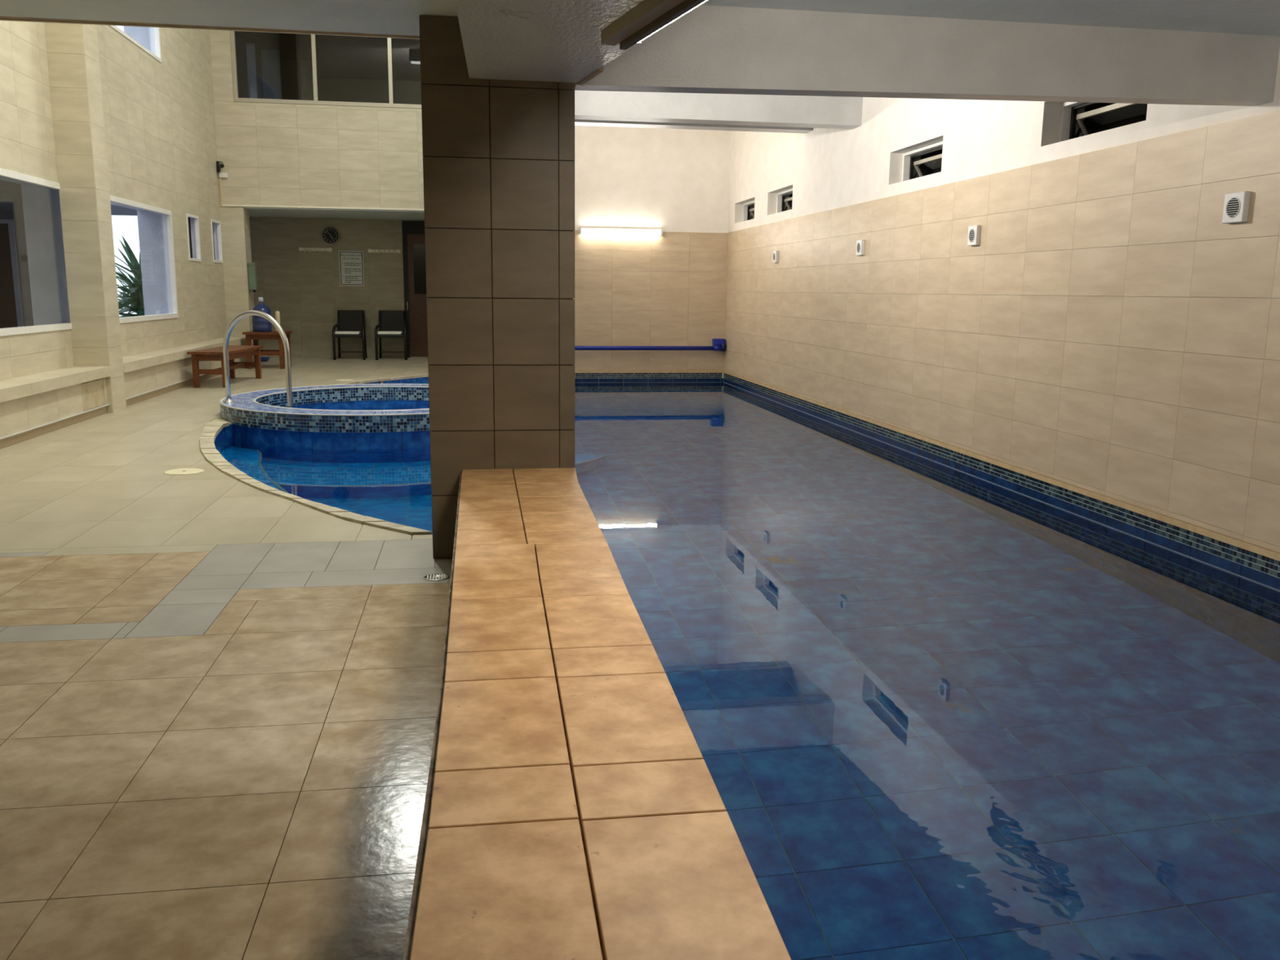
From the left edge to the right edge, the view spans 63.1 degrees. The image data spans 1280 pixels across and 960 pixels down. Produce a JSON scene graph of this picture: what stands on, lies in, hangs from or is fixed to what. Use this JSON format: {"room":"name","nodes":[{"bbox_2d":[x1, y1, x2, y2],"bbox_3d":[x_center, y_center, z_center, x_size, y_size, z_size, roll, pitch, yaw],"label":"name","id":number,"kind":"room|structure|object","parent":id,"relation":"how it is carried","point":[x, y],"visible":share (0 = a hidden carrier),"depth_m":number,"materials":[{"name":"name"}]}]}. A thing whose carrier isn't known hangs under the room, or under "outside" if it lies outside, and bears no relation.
{"room":"indoor swimming pool","nodes":[
{"label":"indoor swimming pool","id":0,"kind":"room"},
{"bbox_2d":[44,22,126,413],"bbox_3d":[-5.251,-3.879,9.667,0.320,6.500,0.390,-1,10,-9],"label":"wall column","id":1,"kind":"structure","parent":0,"point":[72,49],"depth_m":9.76,"materials":[{"name":"tile"}]},
{"bbox_2d":[0,20,226,380],"bbox_3d":[-5.127,-3.296,6.583,0.400,6.740,18.550,-1,10,-9],"label":"wall","id":2,"kind":"structure","parent":0,"point":[159,117],"depth_m":12.04,"materials":[{"name":"beige tile"}]},
{"bbox_2d":[0,168,71,336],"bbox_3d":[-5.238,-1.887,8.651,0.057,1.339,2.704,-1,10,-9],"label":"window","id":3,"kind":"structure","parent":2,"relation":"in","point":[3,172],"depth_m":9.02,"materials":[{"name":"white plastic"}]},
{"bbox_2d":[109,25,161,62],"bbox_3d":[-5.734,-5.447,11.453,0.057,1.069,2.774,-1,10,-9],"label":"window","id":4,"kind":"structure","parent":2,"relation":"in","point":[157,56],"depth_m":12.62,"materials":[{"name":"white plastic"}]},
{"bbox_2d":[110,195,178,323],"bbox_3d":[-5.765,-2.509,11.982,0.057,1.339,2.764,-1,10,-9],"label":"window","id":5,"kind":"structure","parent":2,"relation":"in","point":[113,198],"depth_m":13.04,"materials":[{"name":"white plastic"}]},
{"bbox_2d":[186,213,201,262],"bbox_3d":[-6.284,-3.312,14.243,0.362,0.619,0.604,-1,10,-9],"label":"window","id":6,"kind":"structure","parent":2,"relation":"in","point":[188,216],"depth_m":14.51,"materials":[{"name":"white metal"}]},
{"bbox_2d":[0,17,419,39],"bbox_3d":[-2.770,-2.072,4.508,3.920,0.155,0.015,-1,10,-8],"label":"trim","id":7,"kind":"structure","parent":2,"relation":"attached to","point":[1,19],"depth_m":4.64,"materials":[{"name":"white paint"}]},
{"bbox_2d":[210,218,222,262],"bbox_3d":[-6.487,-3.558,15.524,0.362,0.619,0.564,-1,10,-9],"label":"window","id":8,"kind":"structure","parent":2,"relation":"in","point":[219,224],"depth_m":15.76,"materials":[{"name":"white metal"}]},
{"bbox_2d":[216,160,224,172],"bbox_3d":[-6.283,-4.695,15.592,0.101,0.163,0.213,-4,11,-26],"label":"security camera","id":9,"kind":"object","parent":2,"relation":"attached to","point":[219,164],"visible":1,"depth_m":15.61,"materials":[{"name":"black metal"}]},
{"bbox_2d":[0,357,452,959],"bbox_3d":[-3.253,-0.278,8.540,4.600,0.140,20.700,-1,10,-9],"label":"floor","id":10,"kind":"structure","parent":0,"point":[220,693],"depth_m":3.12,"materials":[{"name":"tile"}]},
{"bbox_2d":[0,366,111,448],"bbox_3d":[-4.312,0.220,4.091,0.325,0.450,12.200,-1,10,-9],"label":"bench","id":11,"kind":"object","parent":10,"relation":"on","point":[33,406],"visible":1,"depth_m":8.71,"materials":[{"name":"tile"}]},
{"bbox_2d":[163,467,204,475],"bbox_3d":[-3.035,-0.058,6.933,0.250,0.008,0.250,-1,10,-9],"label":"drain cover","id":12,"kind":"object","parent":10,"relation":"on","point":[186,471],"visible":1,"depth_m":6.91,"materials":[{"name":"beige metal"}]},
{"bbox_2d":[122,336,246,406],"bbox_3d":[-5.770,-1.470,13.294,0.325,0.450,5.960,-1,10,-9],"label":"bench","id":13,"kind":"object","parent":10,"relation":"on","point":[148,375],"visible":0.62,"depth_m":11.93,"materials":[{"name":"tile"}]},
{"bbox_2d":[186,345,263,387],"bbox_3d":[-5.266,-1.462,13.324,0.464,0.435,1.500,0,10,-3],"label":"wooden bench","id":14,"kind":"object","parent":10,"relation":"on","point":[235,352],"visible":0.81,"depth_m":12.87,"materials":[{"name":"red wood"}]},
{"bbox_2d":[260,356,270,361],"bbox_3d":[-6.278,-1.992,17.213,0.320,0.062,0.320,-1,10,-9],"label":"basin","id":15,"kind":"object","parent":10,"relation":"on","point":[262,358],"visible":0.44,"depth_m":17.16,"materials":[{"name":"blue plastic"}]},
{"bbox_2d":[242,330,292,368],"bbox_3d":[-5.653,-1.984,15.863,0.594,0.545,0.600,0,10,-6],"label":"wooden table","id":16,"kind":"object","parent":10,"relation":"on","point":[255,336],"visible":0.7,"depth_m":15.64,"materials":[{"name":"red wood"}]},
{"bbox_2d":[251,297,271,332],"bbox_3d":[-5.711,-2.496,15.718,0.280,0.512,0.280,-1,10,-9],"label":"water jug","id":17,"kind":"object","parent":16,"relation":"on","point":[260,324],"visible":0.88,"depth_m":15.63,"materials":[{"name":"blue plastic"}]},
{"bbox_2d":[275,311,280,331],"bbox_3d":[-5.531,-2.425,15.904,0.090,0.310,0.089,-1,10,-9],"label":"tube","id":18,"kind":"object","parent":16,"relation":"on","point":[277,313],"visible":0.58,"depth_m":15.87,"materials":[{"name":"beige plastic"}]},
{"bbox_2d":[335,378,354,381],"bbox_3d":[-3.942,-1.336,13.907,0.240,0.008,0.240,-1,10,-9],"label":"drain cover","id":19,"kind":"object","parent":10,"relation":"on","point":[341,380],"visible":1,"depth_m":13.87,"materials":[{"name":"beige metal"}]},
{"bbox_2d":[332,310,367,359],"bbox_3d":[-4.997,-2.502,17.964,0.536,0.833,0.554,-1,10,-9],"label":"armchair","id":20,"kind":"object","parent":10,"relation":"on","point":[347,320],"visible":0.93,"depth_m":18.11,"materials":[{"name":"black metal"}]},
{"bbox_2d":[334,331,360,334],"bbox_3d":[-5.011,-2.521,17.841,0.415,0.045,0.260,-1,10,-9],"label":"seat cushion","id":21,"kind":"object","parent":20,"relation":"on","point":[335,332],"visible":1,"depth_m":17.73,"materials":[{"name":"white fabric"}]},
{"bbox_2d":[374,310,408,359],"bbox_3d":[-4.305,-2.514,18.072,0.536,0.833,0.554,-1,10,-9],"label":"armchair","id":22,"kind":"object","parent":10,"relation":"on","point":[388,320],"visible":0.86,"depth_m":18.21,"materials":[{"name":"black metal"}]},
{"bbox_2d":[377,331,402,334],"bbox_3d":[-4.309,-2.535,17.950,0.395,0.050,0.260,-1,10,-9],"label":"seat cushion","id":23,"kind":"object","parent":22,"relation":"on","point":[379,332],"visible":1,"depth_m":17.83,"materials":[{"name":"white fabric"}]},
{"bbox_2d":[423,573,449,581],"bbox_3d":[-0.873,0.416,4.466,0.110,0.004,0.110,-1,10,-9],"label":"floor drain","id":24,"kind":"object","parent":10,"relation":"on","point":[433,577],"visible":1,"depth_m":4.46,"materials":[{"name":"silver metal"}]},
{"bbox_2d":[0,0,457,35],"bbox_3d":[-2.250,-1.499,1.221,3.920,0.215,6.600,-1,10,-9],"label":"ceiling","id":25,"kind":"structure","parent":0,"point":[397,17],"depth_m":4.35,"materials":[{"name":"paint"}]},
{"bbox_2d":[208,30,424,361],"bbox_3d":[-3.995,-5.101,16.181,5.160,6.600,0.400,-1,10,-9],"label":"wall","id":26,"kind":"structure","parent":0,"point":[270,153],"depth_m":15.87,"materials":[{"name":"tile"}]},
{"bbox_2d":[218,172,227,177],"bbox_3d":[-6.273,-4.591,15.687,0.120,0.075,0.039,-1,10,-9],"label":"junction box","id":27,"kind":"object","parent":26,"relation":"attached to","point":[221,175],"visible":1,"depth_m":15.67,"materials":[{"name":"white plastic"}]},
{"bbox_2d":[247,262,257,292],"bbox_3d":[-6.001,-3.140,16.161,0.116,0.445,0.200,-1,10,-9],"label":"holder","id":28,"kind":"object","parent":26,"relation":"attached to","point":[252,267],"visible":1,"depth_m":16.09,"materials":[{"name":"plastic"}]},
{"bbox_2d":[219,177,424,210],"bbox_3d":[-4.348,-4.393,16.038,4.025,0.430,0.018,-1,10,-9],"label":"conduit","id":29,"kind":"object","parent":26,"relation":"attached to","point":[220,183],"visible":0.82,"depth_m":15.95,"materials":[{"name":"beige plastic"}]},
{"bbox_2d":[219,206,424,220],"bbox_3d":[-4.583,-4.424,17.174,4.840,0.120,2.230,-1,10,-9],"label":"ceiling","id":30,"kind":"structure","parent":0,"point":[253,211],"depth_m":16.81,"materials":[{"name":"paint"}]},
{"bbox_2d":[222,125,730,370],"bbox_3d":[-2.741,-5.137,16.733,8.370,6.700,3.400,-1,10,-9],"label":"wall","id":31,"kind":"structure","parent":0,"point":[668,289],"depth_m":15.92,"materials":[{"name":"beige tile"}]},
{"bbox_2d":[298,247,332,252],"bbox_3d":[-5.607,-3.976,17.987,0.558,0.083,0.068,-1,10,-9],"label":"hook rail","id":32,"kind":"object","parent":31,"relation":"attached to","point":[300,249],"visible":1,"depth_m":18.00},
{"bbox_2d":[321,226,339,244],"bbox_3d":[-5.347,-4.226,17.996,0.302,0.302,0.041,-1,10,-9],"label":"wall clock","id":33,"kind":"object","parent":31,"relation":"attached to","point":[330,235],"visible":1,"depth_m":17.99,"materials":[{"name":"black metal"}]},
{"bbox_2d":[338,250,364,286],"bbox_3d":[-5.029,-3.688,18.161,0.414,0.604,0.010,-1,10,-9],"label":"sign","id":34,"kind":"object","parent":31,"relation":"attached to","point":[350,262],"visible":1,"depth_m":18.16,"materials":[{"name":"white paper"}]},
{"bbox_2d":[342,262,361,282],"bbox_3d":[-5.022,-3.616,18.172,0.315,0.335,0.001,-1,10,-9],"label":"print","id":35,"kind":"object","parent":34,"relation":"attached to","point":[351,272],"depth_m":18.17},
{"bbox_2d":[368,248,400,253],"bbox_3d":[-4.462,-3.986,18.167,0.558,0.083,0.068,-1,10,-9],"label":"hook rail","id":36,"kind":"object","parent":31,"relation":"attached to","point":[370,251],"visible":1,"depth_m":18.18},
{"bbox_2d":[401,221,428,357],"bbox_3d":[-3.660,-3.360,18.452,1.020,2.370,0.110,-1,10,-9],"label":"door","id":37,"kind":"structure","parent":31,"relation":"in","point":[413,232],"depth_m":18.38,"materials":[{"name":"brown wood"}]},
{"bbox_2d":[578,227,662,235],"bbox_3d":[-0.285,-3.723,15.609,1.250,0.087,0.100,-1,10,-9],"label":"lamp","id":38,"kind":"object","parent":31,"relation":"attached to","point":[581,230],"visible":1,"depth_m":15.60,"materials":[{"name":"white plastic"}]},
{"bbox_2d":[574,338,726,351],"bbox_3d":[-0.554,-2.055,15.826,3.828,0.191,0.176,-1,10,-9],"label":"pipe","id":39,"kind":"object","parent":31,"relation":"attached to","point":[719,344],"visible":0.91,"depth_m":15.93,"materials":[{"name":"plastic"}]},
{"bbox_2d":[418,14,574,559],"bbox_3d":[-0.632,-2.241,4.572,0.654,7.800,0.440,-1,10,-9],"label":"pillar","id":40,"kind":"structure","parent":0,"point":[499,155],"depth_m":4.59,"materials":[{"name":"tile"}]},
{"bbox_2d":[213,377,1279,591],"bbox_3d":[-0.622,0.583,7.541,6.996,1.382,17.640,-1,10,-9],"label":"basin","id":41,"kind":"object","parent":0,"point":[230,433],"visible":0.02,"depth_m":7.73,"materials":[{"name":"blue tile"}]},
{"bbox_2d":[199,373,431,535],"bbox_3d":[-2.845,-0.668,10.327,2.307,0.037,10.686,-1,10,-7],"label":"pool edge","id":42,"kind":"structure","parent":41,"relation":"on","point":[211,429],"depth_m":6.49,"materials":[{"name":"tile"}]},
{"bbox_2d":[219,383,430,449],"bbox_3d":[-2.612,-0.141,10.622,3.034,1.420,3.034,-3,11,-18],"label":"hot tub","id":43,"kind":"object","parent":41,"relation":"on","point":[319,417],"visible":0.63,"depth_m":9.26,"materials":[{"name":"tile"}]},
{"bbox_2d":[222,310,293,408],"bbox_3d":[-3.572,-0.876,9.732,0.799,1.404,0.109,4,11,20],"label":"handrail","id":44,"kind":"object","parent":43,"relation":"on","point":[250,313],"visible":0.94,"depth_m":9.59,"materials":[{"name":"silver metal"}]},
{"bbox_2d":[346,408,424,409],"bbox_3d":[-2.607,-0.594,10.540,2.408,0.001,2.408,-1,10,-9],"label":"water","id":45,"kind":"object","parent":43,"relation":"in","point":[366,408],"visible":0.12,"depth_m":11.60,"materials":[{"name":"blue liquid"}]},
{"bbox_2d":[403,467,791,959],"bbox_3d":[-0.109,1.345,1.891,0.565,1.714,6.230,-1,10,-9],"label":"tiled ledge","id":46,"kind":"structure","parent":41,"relation":"on","point":[574,809],"depth_m":1.74,"materials":[{"name":"tile"}]},
{"bbox_2d":[218,382,1279,959],"bbox_3d":[-0.339,0.076,7.387,6.059,0.001,17.436,-1,10,-9],"label":"pool water","id":47,"kind":"object","parent":41,"relation":"in","point":[933,710],"visible":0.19,"depth_m":3.83,"materials":[{"name":"blue liquid"}]},
{"bbox_2d":[574,370,1279,578],"bbox_3d":[0.722,-0.065,7.537,3.940,0.121,17.450,-1,10,-9],"label":"mosaic border","id":48,"kind":"object","parent":41,"relation":"on","point":[1250,555],"visible":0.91,"depth_m":7.19,"materials":[{"name":"tile"}]},
{"bbox_2d":[700,0,1279,35],"bbox_3d":[1.776,-1.613,1.683,4.180,0.150,6.300,-1,10,-9],"label":"ceiling","id":49,"kind":"structure","parent":0,"point":[1254,17],"depth_m":4.58,"materials":[{"name":"paint"}]},
{"bbox_2d":[454,0,643,84],"bbox_3d":[0.247,-1.452,1.964,1.480,0.400,5.260,-1,10,-9],"label":"beam","id":50,"kind":"structure","parent":49,"relation":"attached to","point":[558,41],"depth_m":3.69,"materials":[{"name":"paint"}]},
{"bbox_2d":[577,66,604,84],"bbox_3d":[-0.210,-1.696,4.365,0.022,0.022,0.320,-3,11,-19],"label":"duct","id":51,"kind":"object","parent":50,"relation":"attached to","point":[597,72],"visible":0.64,"depth_m":4.34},
{"bbox_2d":[600,0,706,49],"bbox_3d":[0.373,-1.294,2.421,0.118,0.066,2.573,-3,11,-20],"label":"lamp","id":52,"kind":"object","parent":50,"relation":"attached to","point":[647,17],"visible":1,"depth_m":3.28,"materials":[{"name":"white plastic"}]},
{"bbox_2d":[724,48,1279,552],"bbox_3d":[2.804,-2.436,7.580,0.312,4.620,17.740,-1,10,-9],"label":"wall","id":53,"kind":"structure","parent":0,"point":[1105,331],"depth_m":7.12,"materials":[{"name":"beige tile"}]},
{"bbox_2d":[742,200,755,221],"bbox_3d":[1.739,-3.840,14.966,0.246,0.334,1.125,-1,10,-9],"label":"window","id":54,"kind":"structure","parent":53,"relation":"in","point":[746,208],"depth_m":15.45,"materials":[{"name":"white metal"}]},
{"bbox_2d":[772,250,778,262],"bbox_3d":[1.730,-2.853,13.307,0.040,0.148,0.144,-1,10,-9],"label":"air vent","id":55,"kind":"object","parent":53,"relation":"in","point":[775,253],"visible":1,"depth_m":13.25,"materials":[{"name":"white plastic"}]},
{"bbox_2d":[776,187,792,213],"bbox_3d":[2.012,-3.522,13.239,0.246,0.334,1.110,-1,10,-9],"label":"window","id":56,"kind":"structure","parent":53,"relation":"in","point":[780,196],"depth_m":13.71,"materials":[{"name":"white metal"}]},
{"bbox_2d":[856,240,864,255],"bbox_3d":[2.194,-2.315,10.380,0.040,0.148,0.144,-1,10,-9],"label":"air vent","id":57,"kind":"object","parent":53,"relation":"in","point":[860,243],"visible":1,"depth_m":10.33,"materials":[{"name":"white plastic"}]},
{"bbox_2d":[856,242,860,253],"bbox_3d":[2.178,-2.315,10.377,0.006,0.105,0.105,-1,10,-9],"label":"grille","id":58,"kind":"object","parent":57,"relation":"attached to","point":[858,244],"depth_m":10.38,"materials":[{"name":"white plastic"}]},
{"bbox_2d":[901,140,942,182],"bbox_3d":[2.654,-2.779,9.189,0.246,0.334,1.125,-1,10,-9],"label":"window","id":59,"kind":"structure","parent":53,"relation":"in","point":[908,157],"depth_m":9.58,"materials":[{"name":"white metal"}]},
{"bbox_2d":[967,225,981,245],"bbox_3d":[2.568,-1.881,8.013,0.040,0.148,0.144,-1,10,-9],"label":"air vent","id":60,"kind":"object","parent":53,"relation":"in","point":[974,231],"visible":1,"depth_m":7.98,"materials":[{"name":"white plastic"}]},
{"bbox_2d":[968,228,975,242],"bbox_3d":[2.552,-1.881,8.011,0.006,0.105,0.105,-1,10,-9],"label":"grille","id":61,"kind":"object","parent":60,"relation":"attached to","point":[971,232],"depth_m":8.01,"materials":[{"name":"white plastic"}]},
{"bbox_2d":[1057,102,1136,142],"bbox_3d":[3.069,-2.297,6.565,0.246,0.334,1.145,-1,10,-9],"label":"window","id":62,"kind":"structure","parent":53,"relation":"in","point":[1066,114],"depth_m":7.06,"materials":[{"name":"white metal"}]},
{"bbox_2d":[1222,191,1250,223],"bbox_3d":[3.005,-1.374,5.253,0.040,0.148,0.144,-1,10,-9],"label":"air vent","id":63,"kind":"object","parent":53,"relation":"in","point":[1236,206],"visible":1,"depth_m":5.23,"materials":[{"name":"white plastic"}]},
{"bbox_2d":[1225,196,1240,217],"bbox_3d":[2.989,-1.374,5.251,0.006,0.105,0.105,-1,10,-9],"label":"grille","id":64,"kind":"object","parent":63,"relation":"attached to","point":[1233,204],"depth_m":5.25,"materials":[{"name":"white plastic"}]},
{"bbox_3d":[-0.045,-5.331,13.492,4.030,1.100,4.140,-1,10,-9],"label":"ceiling","id":65,"kind":"structure","parent":0,"visible":0},
{"bbox_2d":[574,119,813,133],"bbox_3d":[0.158,-4.249,11.649,3.630,0.565,0.250,-1,10,-9],"label":"ceiling beam","id":66,"kind":"structure","parent":65,"relation":"attached to","point":[577,122],"depth_m":11.71,"materials":[{"name":"paint"}]},
{"bbox_2d":[574,90,862,128],"bbox_3d":[0.397,-3.811,10.162,3.630,0.590,0.250,-1,10,-9],"label":"ceiling beam","id":67,"kind":"structure","parent":65,"relation":"attached to","point":[766,110],"depth_m":10.15,"materials":[{"name":"white paint"}]},
{"bbox_2d":[574,4,1279,106],"bbox_3d":[1.386,-2.105,4.790,3.380,0.702,0.135,-1,10,-9],"label":"ceiling beam","id":68,"kind":"structure","parent":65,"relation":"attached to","point":[708,49],"depth_m":4.75,"materials":[{"name":"white paint"}]},
{"label":"outside","id":69,"kind":"structure","parent":0,"visible":0},
{"bbox_2d":[0,179,137,326],"bbox_3d":[-11.099,-2.857,12.638,10.040,3.900,23.000,-1,10,-9],"label":"court","id":70,"kind":"object","parent":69,"point":[11,195],"visible":0.11,"depth_m":11.32,"materials":[{"name":"white paint"}]},
{"bbox_2d":[0,219,23,328],"bbox_3d":[-7.250,-1.826,11.394,0.930,2.000,0.090,-1,10,-9],"label":"door","id":71,"kind":"structure","parent":70,"relation":"attached to","point":[11,305],"depth_m":11.37,"materials":[{"name":"brown wood"}]},
{"bbox_2d":[21,254,27,261],"bbox_3d":[-6.699,-2.417,11.350,0.075,0.070,0.014,-1,10,-9],"label":"wall switch","id":72,"kind":"object","parent":70,"relation":"attached to","point":[24,257],"visible":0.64,"depth_m":11.34,"materials":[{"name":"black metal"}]},
{"bbox_2d":[114,235,144,316],"bbox_3d":[-7.606,-2.714,15.998,1.485,1.997,1.489,-1,10,-9],"label":"yucca","id":73,"kind":"object","parent":70,"relation":"on","point":[135,299],"visible":0.36,"depth_m":15.74,"materials":[{"name":"green plant"}]},
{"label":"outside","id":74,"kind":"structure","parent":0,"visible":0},
{"bbox_2d":[789,102,1147,208],"bbox_3d":[3.185,-3.322,10.184,1.270,3.600,14.200,-1,10,-9],"label":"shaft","id":75,"kind":"object","parent":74,"point":[1137,113],"depth_m":8.67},
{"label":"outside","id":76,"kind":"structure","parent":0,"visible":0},
{"bbox_2d":[230,31,421,108],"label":"window","id":77,"kind":"structure","parent":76,"point":[271,65],"depth_m":19.10,"materials":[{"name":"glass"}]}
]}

